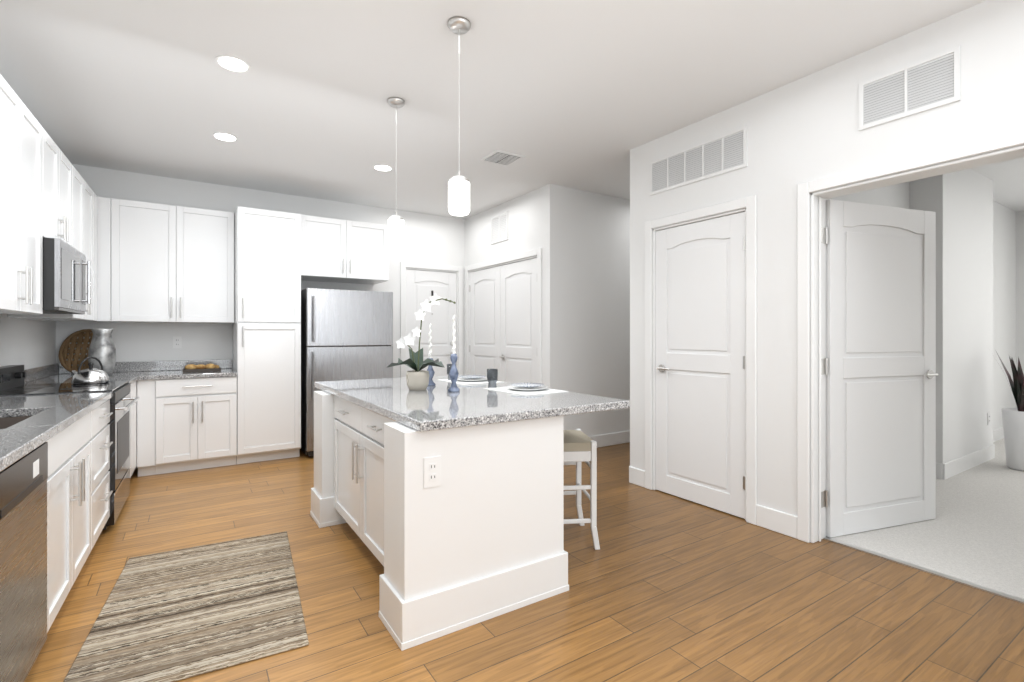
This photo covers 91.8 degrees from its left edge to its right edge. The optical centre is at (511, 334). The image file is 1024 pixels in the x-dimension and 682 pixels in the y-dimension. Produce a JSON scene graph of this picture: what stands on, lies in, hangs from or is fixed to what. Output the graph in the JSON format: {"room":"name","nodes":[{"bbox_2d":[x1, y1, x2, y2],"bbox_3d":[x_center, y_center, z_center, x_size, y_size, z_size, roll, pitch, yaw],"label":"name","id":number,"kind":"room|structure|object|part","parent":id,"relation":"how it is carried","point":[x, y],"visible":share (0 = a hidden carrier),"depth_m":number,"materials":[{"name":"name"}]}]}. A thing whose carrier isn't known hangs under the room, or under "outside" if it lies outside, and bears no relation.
{"room":"kitchen","nodes":[
{"label":"kitchen","id":0,"kind":"room"},
{"bbox_2d":[0,314,55,368],"bbox_3d":[-1.925,-0.160,0.715,0.377,2.880,9.291,0,0,-33],"label":"wall","id":1,"kind":"structure","parent":0,"point":[28,343],"depth_m":3.86,"materials":[{"name":"white paint"}]},
{"bbox_2d":[0,74,47,317],"bbox_3d":[-2.762,-0.685,2.557,0.369,1.130,0.911,0,0,-33],"label":"upper cabinet","id":2,"kind":"object","parent":1,"relation":"attached to","point":[46,191],"depth_m":2.64,"materials":[{"name":"white wood"}]},
{"bbox_2d":[20,165,95,320],"bbox_3d":[-3.558,-0.685,3.855,0.370,1.130,0.841,0,0,-33],"label":"upper cabinet","id":3,"kind":"object","parent":1,"relation":"attached to","point":[83,197],"depth_m":4.00,"materials":[{"name":"white wood"}]},
{"bbox_2d":[48,135,71,245],"bbox_3d":[-3.173,-0.920,3.223,0.366,0.660,0.777,0,0,-33],"label":"upper cabinet","id":4,"kind":"object","parent":1,"relation":"attached to","point":[59,167],"depth_m":3.30,"materials":[{"name":"white wood"}]},
{"bbox_2d":[43,237,90,313],"bbox_3d":[-3.119,-0.368,3.257,0.492,0.436,0.772,0,0,-33],"label":"microwave","id":5,"kind":"object","parent":4,"relation":"attached to","point":[64,277],"visible":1,"depth_m":3.14,"materials":[{"name":"silver metal"}]},
{"bbox_2d":[96,195,96,320],"bbox_3d":[-3.823,-0.685,4.263,0.370,1.130,0.254,0,0,-33],"label":"upper cabinet","id":6,"kind":"object","parent":1,"relation":"attached to","point":[96,195],"depth_m":4.43,"materials":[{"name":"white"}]},
{"bbox_2d":[56,164,463,377],"bbox_3d":[-2.475,-0.160,5.803,4.550,2.880,0.150,0,0,-33],"label":"wall","id":7,"kind":"structure","parent":0,"point":[433,239],"depth_m":5.30,"materials":[{"name":"white paint"}]},
{"bbox_2d":[97,196,233,322],"bbox_3d":[-3.373,-0.685,4.896,1.091,1.130,0.387,0,0,-33],"label":"upper cabinet","id":8,"kind":"object","parent":7,"relation":"attached to","point":[160,263],"visible":0.98,"depth_m":4.75,"materials":[{"name":"white wood"}]},
{"bbox_2d":[173,337,181,347],"bbox_3d":[-3.432,0.080,5.087,0.075,0.120,0.009,0,0,-33],"label":"outlet","id":9,"kind":"object","parent":7,"relation":"attached to","point":[177,342],"visible":1,"depth_m":5.08,"materials":[{"name":"white plastic"}]},
{"bbox_2d":[301,215,388,284],"bbox_3d":[-1.968,-0.948,5.696,0.967,0.645,0.577,0,0,-33],"label":"upper cabinet","id":10,"kind":"object","parent":7,"relation":"attached to","point":[341,251],"visible":0.98,"depth_m":5.49,"materials":[{"name":"white wood"}]},
{"bbox_2d":[407,269,455,375],"bbox_3d":[-1.063,0.212,6.631,0.720,2.120,0.099,0,0,-33],"label":"entry door","id":11,"kind":"structure","parent":7,"relation":"in","point":[422,286],"depth_m":6.66,"materials":[{"name":"white wood"}]},
{"bbox_2d":[0,0,1023,218],"bbox_3d":[2.177,-1.650,3.405,10.640,0.100,9.340,0,0,-33],"label":"ceiling","id":12,"kind":"structure","parent":0,"point":[586,95],"depth_m":3.12,"materials":[{"name":"white paint"}]},
{"bbox_2d":[212,132,237,141],"bbox_3d":[-2.319,-1.597,4.010,0.183,0.006,0.183,0,0,12],"label":"recessed light","id":13,"kind":"object","parent":12,"relation":"in","point":[222,136],"depth_m":4.00,"materials":[{"name":"white"}]},
{"bbox_2d":[215,55,250,72],"bbox_3d":[-1.647,-1.597,2.929,0.183,0.006,0.183,0,0,12],"label":"recessed light","id":14,"kind":"object","parent":12,"relation":"in","point":[232,63],"depth_m":2.92,"materials":[{"name":"white"}]},
{"bbox_2d":[373,164,392,170],"bbox_3d":[-1.237,-1.597,4.754,0.183,0.006,0.183,0,0,12],"label":"recessed light","id":15,"kind":"object","parent":12,"relation":"in","point":[380,167],"depth_m":4.74,"materials":[{"name":"white"}]},
{"bbox_2d":[387,97,404,244],"bbox_3d":[-0.793,-1.111,3.397,0.120,0.978,0.120,0,0,-33],"label":"pendant lamp","id":16,"kind":"object","parent":12,"relation":"hanging from","point":[395,229],"visible":1,"depth_m":3.35,"materials":[{"name":"white glass"}]},
{"bbox_2d":[447,16,470,215],"bbox_3d":[-0.272,-1.111,2.553,0.120,0.978,0.120,0,0,-33],"label":"pendant lamp","id":17,"kind":"object","parent":12,"relation":"hanging from","point":[458,194],"visible":1,"depth_m":2.51,"materials":[{"name":"white glass"}]},
{"bbox_2d":[480,150,524,166],"bbox_3d":[-0.089,-1.593,4.497,0.300,0.014,0.300,0,0,-33],"label":"ceiling vent","id":18,"kind":"object","parent":12,"relation":"in","point":[502,158],"visible":1,"depth_m":4.47,"materials":[{"name":"white metal"}]},
{"bbox_2d":[24,442,1023,681],"bbox_3d":[1.128,1.305,2.724,8.140,0.050,9.340,0,0,-33],"label":"floor","id":19,"kind":"structure","parent":0,"point":[665,587],"depth_m":2.34,"materials":[{"name":"brown wood"}]},
{"bbox_2d":[0,442,47,681],"bbox_3d":[-1.895,0.844,1.488,0.644,0.872,0.610,0,0,-33],"label":"dishwasher","id":20,"kind":"object","parent":19,"relation":"on","point":[23,559],"visible":0.94,"depth_m":1.66,"materials":[{"name":"silver metal"}]},
{"bbox_2d":[0,399,111,547],"bbox_3d":[-2.681,0.843,2.738,0.654,0.876,0.676,0,0,-33],"label":"base cabinet","id":21,"kind":"object","parent":19,"relation":"on","point":[89,436],"depth_m":2.75,"materials":[{"name":"white wood"}]},
{"bbox_2d":[0,359,236,471],"bbox_3d":[-2.339,0.335,2.893,1.538,0.139,4.871,0,0,-33],"label":"countertop","id":22,"kind":"structure","parent":21,"relation":"on","point":[52,415],"depth_m":2.75,"materials":[{"name":"stone"}]},
{"bbox_2d":[58,329,92,372],"bbox_3d":[-3.936,0.152,4.561,0.377,0.408,0.235,0,0,-33],"label":"basket tray","id":23,"kind":"object","parent":22,"relation":"on","point":[66,345],"visible":0.48,"depth_m":4.55,"materials":[{"name":"brown wicker"}]},
{"bbox_2d":[88,329,115,374],"bbox_3d":[-3.654,0.156,4.424,0.196,0.416,0.196,0,0,-33],"label":"ceramic vase","id":24,"kind":"object","parent":22,"relation":"on","point":[102,349],"visible":0.88,"depth_m":4.37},
{"bbox_2d":[182,364,220,372],"bbox_3d":[-3.075,0.327,4.919,0.320,0.074,0.180,0,0,-33],"label":"tray","id":25,"kind":"object","parent":22,"relation":"on","point":[200,368],"visible":1,"depth_m":4.88,"materials":[{"name":"brown food"}]},
{"bbox_2d":[47,457,91,632],"bbox_3d":[-2.304,0.968,2.124,0.662,0.626,0.920,0,0,-33],"label":"base cabinet","id":26,"kind":"object","parent":19,"relation":"on","point":[79,492],"depth_m":2.22,"materials":[{"name":"white wood"}]},
{"bbox_2d":[0,365,139,529],"bbox_3d":[-3.026,0.748,3.370,0.752,1.065,0.785,0,0,-33],"label":"range","id":27,"kind":"object","parent":19,"relation":"on","point":[12,377],"visible":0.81,"depth_m":3.34,"materials":[{"name":"silver metal"}]},
{"bbox_2d":[71,356,109,383],"bbox_3d":[-3.103,0.258,3.645,0.232,0.197,0.238,0,0,-33],"label":"kettle","id":28,"kind":"object","parent":27,"relation":"on","point":[90,375],"visible":1,"depth_m":3.58,"materials":[{"name":"silver metal"}]},
{"bbox_2d":[112,381,136,491],"bbox_3d":[-3.432,0.843,3.957,0.655,0.876,0.665,0,0,-33],"label":"base cabinet","id":29,"kind":"object","parent":19,"relation":"on","point":[133,392],"depth_m":4.20,"materials":[{"name":"white wood"}]},
{"bbox_2d":[63,531,308,681],"bbox_3d":[-1.507,1.274,2.431,0.820,0.010,1.320,0,0,-28],"label":"kitchen rug","id":30,"kind":"object","parent":19,"relation":"on","point":[175,615],"visible":0.93,"depth_m":2.24,"materials":[{"name":"beige fabric"}]},
{"bbox_2d":[137,376,236,476],"bbox_3d":[-3.152,0.843,4.845,0.776,0.875,0.680,0,0,-33],"label":"base cabinet","id":31,"kind":"object","parent":19,"relation":"on","point":[185,424],"visible":0.98,"depth_m":4.59,"materials":[{"name":"white wood"}]},
{"bbox_2d":[233,206,300,463],"bbox_3d":[-2.586,0.015,5.222,0.579,2.530,0.695,0,0,-33],"label":"pantry cabinet","id":32,"kind":"object","parent":19,"relation":"on","point":[267,317],"visible":1,"depth_m":4.97,"materials":[{"name":"white wood"}]},
{"bbox_2d":[300,288,392,456],"bbox_3d":[-1.900,0.390,5.607,0.910,1.740,0.796,0,0,-33],"label":"fridge","id":33,"kind":"object","parent":19,"relation":"on","point":[346,334],"visible":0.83,"depth_m":5.28,"materials":[{"name":"grey metal"}]},
{"bbox_2d":[310,391,568,650],"bbox_3d":[-0.573,0.841,3.002,0.875,0.879,1.812,0,0,-33],"label":"kitchen island","id":34,"kind":"object","parent":19,"relation":"on","point":[476,536],"visible":0.9,"depth_m":2.26,"materials":[{"name":"white wood"}]},
{"bbox_2d":[424,456,440,487],"bbox_3d":[-0.335,0.580,2.095,0.078,0.125,0.009,0,0,-33],"label":"outlet","id":35,"kind":"object","parent":34,"relation":"attached to","point":[432,471],"visible":1,"depth_m":2.09,"materials":[{"name":"white plastic"}]},
{"bbox_2d":[315,375,629,431],"bbox_3d":[-0.427,0.378,3.219,1.210,0.042,2.055,0,0,-33],"label":"island countertop","id":36,"kind":"structure","parent":34,"relation":"on","point":[438,406],"depth_m":2.61,"materials":[{"name":"stone"}]},
{"bbox_2d":[386,293,455,390],"bbox_3d":[-0.582,0.042,3.211,0.374,0.628,0.361,0,0,-33],"label":"orchid plant","id":37,"kind":"object","parent":36,"relation":"on","point":[417,378],"visible":1,"depth_m":3.17,"materials":[{"name":"white plant"}]},
{"bbox_2d":[427,324,435,385],"bbox_3d":[-0.571,0.140,3.469,0.076,0.432,0.076,0,0,-33],"label":"candlestick","id":38,"kind":"object","parent":36,"relation":"on","point":[431,373],"visible":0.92,"depth_m":3.46,"materials":[{"name":"blue ceramic"}]},
{"bbox_2d":[448,315,459,391],"bbox_3d":[-0.363,0.117,3.103,0.076,0.478,0.076,0,0,-33],"label":"candlestick","id":39,"kind":"object","parent":36,"relation":"on","point":[453,373],"visible":1,"depth_m":3.09,"materials":[{"name":"blue ceramic"}]},
{"bbox_2d":[438,379,503,384],"bbox_3d":[-0.320,0.355,3.798,0.340,0.003,0.460,0,0,-31],"label":"placemat","id":40,"kind":"object","parent":36,"relation":"on","point":[469,383],"visible":0.43,"depth_m":3.66,"materials":[{"name":"white fabric"}]},
{"bbox_2d":[447,364,451,379],"bbox_3d":[-0.475,0.293,3.889,0.074,0.125,0.074,0,0,-33],"label":"glass tumbler","id":41,"kind":"object","parent":40,"relation":"on","point":[448,367],"visible":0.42,"depth_m":3.86,"materials":[{"name":"grey"}]},
{"bbox_2d":[457,377,486,381],"bbox_3d":[-0.304,0.344,3.809,0.274,0.017,0.274,0,0,-33],"label":"plates","id":42,"kind":"object","parent":40,"relation":"on","point":[471,380],"visible":0.69,"depth_m":3.83,"materials":[{"name":"white ceramic"}]},
{"bbox_2d":[459,375,485,378],"bbox_3d":[-0.304,0.327,3.809,0.214,0.016,0.214,0,0,-33],"label":"plate","id":43,"kind":"object","parent":42,"relation":"on","point":[472,376],"visible":1,"depth_m":3.84,"materials":[{"name":"white ceramic"}]},
{"bbox_2d":[487,369,497,387],"bbox_3d":[-0.132,0.293,3.325,0.074,0.125,0.074,0,0,-33],"label":"glass tumbler","id":44,"kind":"object","parent":36,"relation":"on","point":[492,377],"visible":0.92,"depth_m":3.30,"materials":[{"name":"grey glass"}]},
{"bbox_2d":[483,387,568,395],"bbox_3d":[0.083,0.355,3.178,0.340,0.003,0.460,0,0,-36],"label":"placemat","id":45,"kind":"object","parent":36,"relation":"on","point":[526,393],"visible":0.57,"depth_m":3.08,"materials":[{"name":"white fabric"}]},
{"bbox_2d":[506,385,547,390],"bbox_3d":[0.099,0.344,3.189,0.274,0.017,0.274,0,0,-33],"label":"plates","id":46,"kind":"object","parent":45,"relation":"on","point":[527,389],"visible":0.81,"depth_m":3.19,"materials":[{"name":"white ceramic"}]},
{"bbox_2d":[511,383,543,387],"bbox_3d":[0.099,0.327,3.189,0.214,0.016,0.214,0,0,-33],"label":"plate","id":47,"kind":"object","parent":46,"relation":"on","point":[527,385],"visible":1,"depth_m":3.21,"materials":[{"name":"white ceramic"}]},
{"bbox_2d":[564,429,599,549],"bbox_3d":[0.278,0.949,3.125,0.455,0.662,0.402,0,0,-6],"label":"counter stool","id":48,"kind":"object","parent":19,"relation":"on","point":[580,446],"visible":0.5,"depth_m":2.95,"materials":[{"name":"white wood"}]},
{"bbox_2d":[562,186,629,436],"bbox_3d":[1.820,-0.160,6.249,3.140,2.880,0.120,0,0,-33],"label":"wall","id":49,"kind":"structure","parent":0,"point":[596,294],"depth_m":5.62,"materials":[{"name":"white paint"}]},
{"bbox_2d":[589,430,629,447],"bbox_3d":[1.782,1.210,6.147,3.315,0.140,0.019,0,0,-33],"label":"baseboard","id":50,"kind":"structure","parent":49,"relation":"attached to","point":[603,440],"depth_m":5.73,"materials":[{"name":"white wood"}]},
{"bbox_2d":[464,0,1023,542],"bbox_3d":[1.896,-0.160,3.103,0.160,2.880,9.140,0,0,-33],"label":"wall","id":51,"kind":"structure","parent":0,"point":[803,129],"depth_m":3.20,"materials":[{"name":"white paint"}]},
{"bbox_2d":[400,248,541,382],"bbox_3d":[-0.531,0.170,5.987,1.090,2.220,1.960,0,0,-33],"label":"door frame","id":52,"kind":"structure","parent":51,"relation":"attached to","point":[527,255],"depth_m":6.41,"materials":[{"name":"white wood"}]},
{"bbox_2d":[469,258,536,382],"bbox_3d":[-0.155,0.212,6.112,0.094,2.120,1.616,0,0,-33],"label":"double door","id":53,"kind":"structure","parent":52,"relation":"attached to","point":[503,319],"depth_m":6.02,"materials":[{"name":"white wood"}]},
{"bbox_2d":[490,211,507,243],"bbox_3d":[-0.159,-1.310,6.109,0.012,0.340,0.400,0,0,-33],"label":"air vent","id":54,"kind":"object","parent":51,"relation":"in","point":[498,227],"visible":1,"depth_m":6.11,"materials":[{"name":"white"}]},
{"bbox_2d":[629,466,644,482],"bbox_3d":[2.397,1.210,5.200,3.315,0.140,0.019,0,0,-33],"label":"baseboard","id":55,"kind":"structure","parent":51,"relation":"attached to","point":[636,475],"depth_m":4.23,"materials":[{"name":"white wood"}]},
{"bbox_2d":[650,125,746,195],"bbox_3d":[1.374,-1.290,3.748,0.012,0.280,0.850,0,0,-33],"label":"air vent","id":56,"kind":"object","parent":51,"relation":"in","point":[718,155],"visible":1,"depth_m":3.70,"materials":[{"name":"white metal"}]},
{"bbox_2d":[655,212,744,518],"bbox_3d":[1.389,0.212,3.734,0.094,2.120,0.807,0,0,-33],"label":"closet door","id":57,"kind":"structure","parent":51,"relation":"in","point":[699,362],"depth_m":3.71,"materials":[{"name":"white wood"}]},
{"bbox_2d":[645,195,756,524],"bbox_3d":[1.444,0.170,3.782,0.178,2.220,0.970,0,0,-33],"label":"door frame","id":58,"kind":"structure","parent":51,"relation":"attached to","point":[749,203],"depth_m":3.41,"materials":[{"name":"white wood"}]},
{"bbox_2d":[756,504,796,538],"bbox_3d":[1.716,1.210,3.219,0.015,0.140,0.270,0,0,-33],"label":"baseboard","id":59,"kind":"structure","parent":51,"relation":"attached to","point":[784,523],"depth_m":3.21,"materials":[{"name":"white wood"}]},
{"bbox_2d":[821,199,938,537],"bbox_3d":[2.428,0.212,3.240,1.056,2.120,0.312,0,0,-33],"label":"bedroom door","id":60,"kind":"structure","parent":51,"relation":"in","point":[882,373],"depth_m":3.25,"materials":[{"name":"white wood"}]},
{"bbox_3d":[1.945,0.205,3.094,0.086,1.754,0.014,0,0,-33],"label":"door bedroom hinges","id":61,"kind":"part","parent":60,"relation":"part of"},
{"bbox_2d":[859,45,960,130],"bbox_3d":[2.096,-1.295,2.637,0.012,0.270,0.440,0,0,-33],"label":"air vent","id":62,"kind":"object","parent":51,"relation":"in","point":[927,83],"visible":1,"depth_m":2.62,"materials":[{"name":"white metal"}]},
{"bbox_2d":[797,128,1023,542],"bbox_3d":[2.182,0.170,2.663,0.196,2.220,1.170,0,0,-33],"label":"door frame","id":63,"kind":"structure","parent":51,"relation":"attached to","point":[810,358],"depth_m":3.05,"materials":[{"name":"white wood"}]},
{"bbox_2d":[826,168,1015,463],"bbox_3d":[4.213,-0.160,4.859,5.640,2.880,0.360,0,0,-33],"label":"wall","id":64,"kind":"structure","parent":0,"point":[975,272],"depth_m":4.74,"materials":[{"name":"white paint"}]},
{"bbox_2d":[940,444,994,479],"bbox_3d":[4.403,1.210,4.760,1.460,0.140,0.019,0,0,-33],"label":"baseboard","id":65,"kind":"structure","parent":64,"relation":"attached to","point":[954,467],"depth_m":4.67,"materials":[{"name":"white wood"}]},
{"bbox_2d":[987,413,989,424],"bbox_3d":[4.876,0.860,5.069,0.075,0.120,0.009,0,0,-33],"label":"outlet","id":66,"kind":"object","parent":64,"relation":"attached to","point":[988,418],"visible":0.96,"depth_m":5.05,"materials":[{"name":"white plastic"}]},
{"bbox_2d":[993,427,1003,441],"bbox_3d":[5.698,1.210,5.885,1.967,0.140,0.015,0,0,-33],"label":"baseboard","id":67,"kind":"structure","parent":64,"relation":"attached to","point":[998,434],"depth_m":5.99,"materials":[{"name":"white wood"}]},
{"bbox_2d":[823,537,1023,603],"bbox_3d":[2.236,1.276,2.698,0.040,0.007,1.030,0,0,-33],"label":"threshold strip","id":68,"kind":"object","parent":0,"point":[983,588],"depth_m":2.67,"materials":[{"name":"silver metal"}]},
{"bbox_2d":[826,438,1023,598],"bbox_3d":[5.169,1.303,3.387,5.640,0.054,6.050,0,0,-33],"label":"floor","id":69,"kind":"structure","parent":0,"point":[973,532],"depth_m":3.17,"materials":[{"name":"white carpet"}]},
{"bbox_2d":[989,349,1023,470],"bbox_3d":[4.851,0.685,4.712,0.466,1.179,0.479,0,0,-33],"label":"snake plant","id":70,"kind":"object","parent":69,"relation":"on","point":[1013,424],"visible":1,"depth_m":4.68,"materials":[{"name":"green plant"}]},
{"bbox_2d":[1016,210,1023,407],"bbox_3d":[7.871,-0.160,4.515,0.120,2.880,5.000,0,0,-33],"label":"wall","id":71,"kind":"structure","parent":0,"point":[1020,284],"depth_m":6.41,"materials":[{"name":"white paint"}]}
]}

